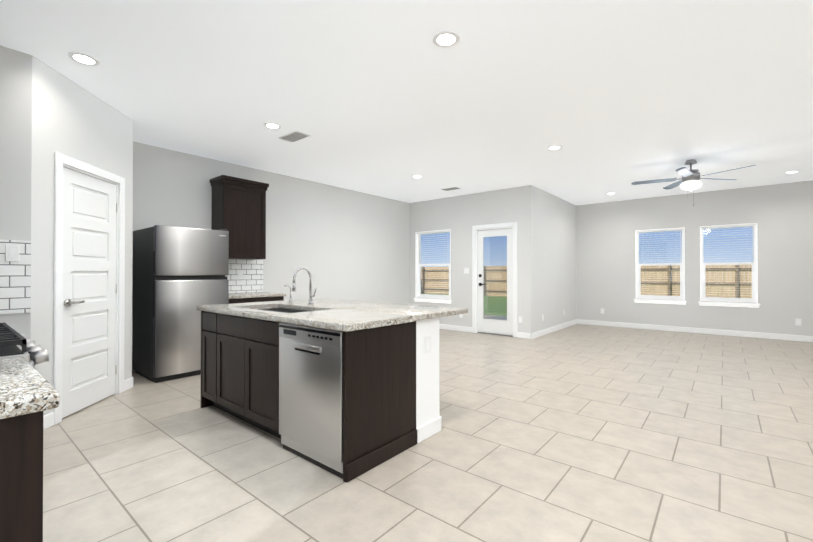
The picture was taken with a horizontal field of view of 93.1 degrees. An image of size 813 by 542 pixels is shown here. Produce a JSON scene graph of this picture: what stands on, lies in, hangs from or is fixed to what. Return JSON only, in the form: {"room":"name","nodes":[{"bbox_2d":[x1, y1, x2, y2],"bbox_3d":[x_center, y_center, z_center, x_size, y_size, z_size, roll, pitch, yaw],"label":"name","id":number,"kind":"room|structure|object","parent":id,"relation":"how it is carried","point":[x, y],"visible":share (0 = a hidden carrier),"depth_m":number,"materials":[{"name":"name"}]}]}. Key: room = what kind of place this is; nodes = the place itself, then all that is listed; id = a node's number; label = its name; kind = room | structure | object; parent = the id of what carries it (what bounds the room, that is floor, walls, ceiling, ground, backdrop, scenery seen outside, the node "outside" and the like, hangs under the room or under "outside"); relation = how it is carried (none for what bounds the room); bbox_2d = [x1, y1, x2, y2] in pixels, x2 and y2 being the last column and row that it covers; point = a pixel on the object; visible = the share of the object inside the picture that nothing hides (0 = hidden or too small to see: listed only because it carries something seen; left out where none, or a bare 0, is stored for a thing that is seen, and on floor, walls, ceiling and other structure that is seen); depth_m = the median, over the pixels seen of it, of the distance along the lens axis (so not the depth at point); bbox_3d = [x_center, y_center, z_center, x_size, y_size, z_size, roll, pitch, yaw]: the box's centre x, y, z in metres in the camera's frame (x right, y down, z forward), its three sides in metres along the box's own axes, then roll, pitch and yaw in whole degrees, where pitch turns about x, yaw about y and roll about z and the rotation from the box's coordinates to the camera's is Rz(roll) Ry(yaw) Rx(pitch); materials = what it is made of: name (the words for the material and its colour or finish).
{"room":"kitchen","nodes":[
{"label":"kitchen","id":0,"kind":"room"},
{"bbox_2d":[0,45,812,415],"bbox_3d":[0.940,-0.181,3.549,8.060,2.740,12.380,0,0,40],"label":"wall","id":1,"kind":"structure","parent":0,"point":[574,261],"depth_m":6.80,"materials":[{"name":"paint"}]},
{"bbox_2d":[0,239,30,313],"bbox_3d":[-2.949,0.039,2.453,0.015,0.514,0.797,0,0,40],"label":"backsplash","id":2,"kind":"structure","parent":1,"relation":"attached to","point":[15,276],"depth_m":2.69,"materials":[{"name":"tile"}]},
{"bbox_2d":[53,152,124,424],"bbox_3d":[-2.791,0.135,3.379,0.155,2.105,0.840,0,0,-5],"label":"pantry door","id":3,"kind":"structure","parent":1,"relation":"in","point":[89,266],"depth_m":3.34,"materials":[{"name":"white wood"}]},
{"bbox_2d":[210,175,268,259],"bbox_3d":[-2.333,-0.713,5.393,0.381,1.085,0.670,0,0,40],"label":"upper cabinet","id":4,"kind":"object","parent":1,"relation":"attached to","point":[239,209],"visible":0.9,"depth_m":5.25,"materials":[{"name":"brown wood"}]},
{"bbox_2d":[225,259,262,292],"bbox_3d":[-2.463,0.072,5.525,0.013,0.484,0.875,0,0,40],"label":"backsplash","id":5,"kind":"structure","parent":1,"relation":"attached to","point":[244,275],"depth_m":5.64,"materials":[{"name":"tile"}]},
{"bbox_2d":[414,229,451,303],"bbox_3d":[0.584,-0.095,8.253,0.980,1.533,0.150,0,0,40],"label":"kitchen window","id":6,"kind":"structure","parent":1,"relation":"in","point":[418,269],"depth_m":8.35,"materials":[{"name":"white plastic"}]},
{"bbox_2d":[416,230,449,299],"bbox_3d":[0.567,-0.130,8.233,0.890,1.444,0.052,0,0,40],"label":"window blind","id":7,"kind":"object","parent":6,"relation":"attached to","point":[428,232],"visible":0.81,"depth_m":8.17,"materials":[{"name":"white plastic"}]},
{"bbox_2d":[439,324,471,331],"bbox_3d":[0.696,1.163,8.078,1.565,0.105,0.014,0,0,40],"label":"baseboard","id":8,"kind":"structure","parent":1,"relation":"attached to","point":[441,326],"depth_m":7.82,"materials":[{"name":"white wood"}]},
{"bbox_2d":[464,268,468,273],"bbox_3d":[1.197,-0.007,7.675,0.120,0.118,0.008,0,0,40],"label":"light switch","id":9,"kind":"object","parent":1,"relation":"attached to","point":[466,270],"depth_m":7.67,"materials":[{"name":"white plastic"}]},
{"bbox_2d":[472,222,517,337],"bbox_3d":[1.699,0.159,7.340,0.930,2.105,0.162,0,0,40],"label":"patio door","id":10,"kind":"structure","parent":1,"relation":"in","point":[508,326],"depth_m":7.34,"materials":[{"name":"white"}]},
{"bbox_2d":[529,319,576,338],"bbox_3d":[3.058,1.162,7.852,0.032,0.105,2.674,0,0,40],"label":"baseboard","id":11,"kind":"structure","parent":1,"relation":"attached to","point":[542,332],"depth_m":7.58,"materials":[{"name":"white"}]},
{"bbox_2d":[634,227,686,304],"bbox_3d":[5.214,-0.097,7.931,0.910,1.533,0.150,0,0,40],"label":"living room window","id":12,"kind":"structure","parent":1,"relation":"in","point":[681,281],"depth_m":7.93,"materials":[{"name":"white plastic"}]},
{"bbox_2d":[636,228,683,300],"bbox_3d":[5.197,-0.132,7.911,0.820,1.444,0.052,0,0,40],"label":"window blind","id":13,"kind":"object","parent":12,"relation":"attached to","point":[674,230],"visible":0.98,"depth_m":7.86,"materials":[{"name":"white plastic"}]},
{"bbox_2d":[577,319,812,341],"bbox_3d":[5.844,1.159,7.328,4.960,0.105,0.014,0,0,40],"label":"baseboard","id":14,"kind":"structure","parent":1,"relation":"attached to","point":[787,337],"depth_m":7.42,"materials":[{"name":"white wood"}]},
{"bbox_2d":[698,223,759,307],"bbox_3d":[6.046,-0.101,7.243,0.890,1.533,0.150,0,0,40],"label":"living room window","id":15,"kind":"structure","parent":1,"relation":"in","point":[754,270],"depth_m":7.20,"materials":[{"name":"white plastic"}]},
{"bbox_2d":[701,224,756,302],"bbox_3d":[6.030,-0.136,7.223,0.800,1.444,0.052,0,0,40],"label":"window blind","id":16,"kind":"object","parent":15,"relation":"attached to","point":[726,226],"visible":0.94,"depth_m":7.19,"materials":[{"name":"white plastic"}]},
{"bbox_2d":[795,318,800,325],"bbox_3d":[6.725,0.877,6.606,0.075,0.118,0.008,0,0,40],"label":"outlet","id":17,"kind":"object","parent":1,"relation":"attached to","point":[797,321],"depth_m":6.60,"materials":[{"name":"white plastic"}]},
{"bbox_2d":[0,0,812,204],"bbox_3d":[0.940,-1.651,3.558,8.980,0.200,13.300,0,0,40],"label":"ceiling","id":18,"kind":"structure","parent":0,"point":[385,98],"depth_m":3.22,"materials":[{"name":"white paint"}]},
{"bbox_2d":[68,52,99,65],"bbox_3d":[-2.364,-1.553,2.823,0.183,0.006,0.183,0,0,34],"label":"recessed light","id":19,"kind":"object","parent":18,"relation":"in","point":[81,58],"depth_m":2.82,"materials":[{"name":"white plastic"}]},
{"bbox_2d":[263,122,280,128],"bbox_3d":[-1.427,-1.545,4.099,0.183,0.006,0.183,0,0,31],"label":"recessed light","id":20,"kind":"object","parent":18,"relation":"in","point":[270,125],"depth_m":4.09,"materials":[{"name":"white plastic"}]},
{"bbox_2d":[279,131,310,142],"bbox_3d":[-1.288,-1.541,4.425,0.360,0.009,0.200,0,0,40],"label":"ceiling vent","id":21,"kind":"object","parent":18,"relation":"in","point":[294,136],"depth_m":4.40,"materials":[{"name":"white metal"}]},
{"bbox_2d":[411,175,422,177],"bbox_3d":[0.171,-1.532,6.254,0.183,0.006,0.183,0,0,1],"label":"recessed light","id":22,"kind":"object","parent":18,"relation":"in","point":[414,176],"depth_m":6.24,"materials":[{"name":"white plastic"}]},
{"bbox_2d":[432,30,459,47],"bbox_3d":[0.265,-1.554,2.584,0.183,0.006,0.183,0,0,34],"label":"recessed light","id":23,"kind":"object","parent":18,"relation":"in","point":[445,39],"depth_m":2.58,"materials":[{"name":"white plastic"}]},
{"bbox_2d":[440,187,461,190],"bbox_3d":[0.824,-1.525,7.155,0.360,0.009,0.200,0,0,40],"label":"ceiling vent","id":24,"kind":"object","parent":18,"relation":"in","point":[451,188],"depth_m":7.12,"materials":[{"name":"white metal"}]},
{"bbox_2d":[547,145,561,149],"bbox_3d":[1.850,-1.541,4.816,0.183,0.006,0.183,0,0,31],"label":"recessed light","id":25,"kind":"object","parent":18,"relation":"in","point":[555,147],"depth_m":4.80,"materials":[{"name":"white plastic"}]},
{"bbox_2d":[631,159,755,205],"bbox_3d":[3.921,-1.216,5.344,1.364,0.650,1.343,0,0,40],"label":"ceiling fan","id":26,"kind":"object","parent":18,"relation":"hanging from","point":[690,179],"visible":1,"depth_m":5.31,"materials":[{"name":"silver metal"}]},
{"bbox_2d":[784,170,799,173],"bbox_3d":[5.980,-1.534,5.970,0.183,0.006,0.183,0,0,16],"label":"recessed light","id":27,"kind":"object","parent":18,"relation":"in","point":[789,172],"depth_m":5.98,"materials":[{"name":"white plastic"}]},
{"bbox_2d":[43,315,812,541],"bbox_3d":[0.940,1.248,3.541,8.580,0.120,12.900,0,0,40],"label":"floor","id":28,"kind":"structure","parent":0,"point":[583,433],"depth_m":2.40,"materials":[{"name":"tile"}]},
{"bbox_2d":[0,322,48,366],"bbox_3d":[-1.754,0.706,1.366,0.752,0.939,0.652,0,0,40],"label":"gas range","id":29,"kind":"object","parent":28,"relation":"on","point":[14,343],"visible":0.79,"depth_m":1.39,"materials":[{"name":"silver metal"}]},
{"bbox_2d":[0,357,59,541],"bbox_3d":[-2.025,0.734,1.521,2.616,0.885,0.596,0,0,40],"label":"base cabinet","id":30,"kind":"object","parent":28,"relation":"on","point":[29,393],"depth_m":0.90,"materials":[{"name":"brown wood"}]},
{"bbox_2d":[133,225,228,382],"bbox_3d":[-2.695,0.345,4.601,0.771,1.700,0.782,0,0,40],"label":"refrigerator","id":31,"kind":"object","parent":28,"relation":"on","point":[179,274],"visible":0.85,"depth_m":4.28,"materials":[{"name":"grey metal"}]},
{"bbox_2d":[228,292,286,303],"bbox_3d":[-2.221,0.757,5.321,0.635,0.885,0.875,0,0,40],"label":"base cabinet","id":32,"kind":"object","parent":28,"relation":"on","point":[247,297],"visible":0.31,"depth_m":5.15,"materials":[{"name":"brown wood"}]},
{"bbox_2d":[200,307,451,482],"bbox_3d":[-0.712,0.764,3.166,1.894,0.845,1.145,0,0,40],"label":"kitchen island","id":33,"kind":"object","parent":28,"relation":"on","point":[347,391],"depth_m":2.48,"materials":[{"name":"brown wood"}]},
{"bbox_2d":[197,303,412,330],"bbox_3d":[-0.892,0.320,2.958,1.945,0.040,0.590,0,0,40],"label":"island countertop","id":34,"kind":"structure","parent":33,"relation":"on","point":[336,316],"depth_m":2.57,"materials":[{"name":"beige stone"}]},
{"label":"outside","id":35,"kind":"structure","parent":0,"visible":0},
{"bbox_2d":[421,285,718,315],"bbox_3d":[9.380,1.560,11.418,120.000,0.150,110.000,0,0,40],"label":"lawn","id":36,"kind":"structure","parent":35,"point":[490,304],"depth_m":16.94,"materials":[{"name":"green plant"}]},
{"bbox_2d":[421,264,751,297],"bbox_3d":[6.104,0.550,12.168,46.001,1.860,17.175,0,0,40],"label":"fence","id":37,"kind":"object","parent":36,"relation":"on","point":[428,273],"depth_m":18.22,"materials":[{"name":"brown wood"}]}
]}

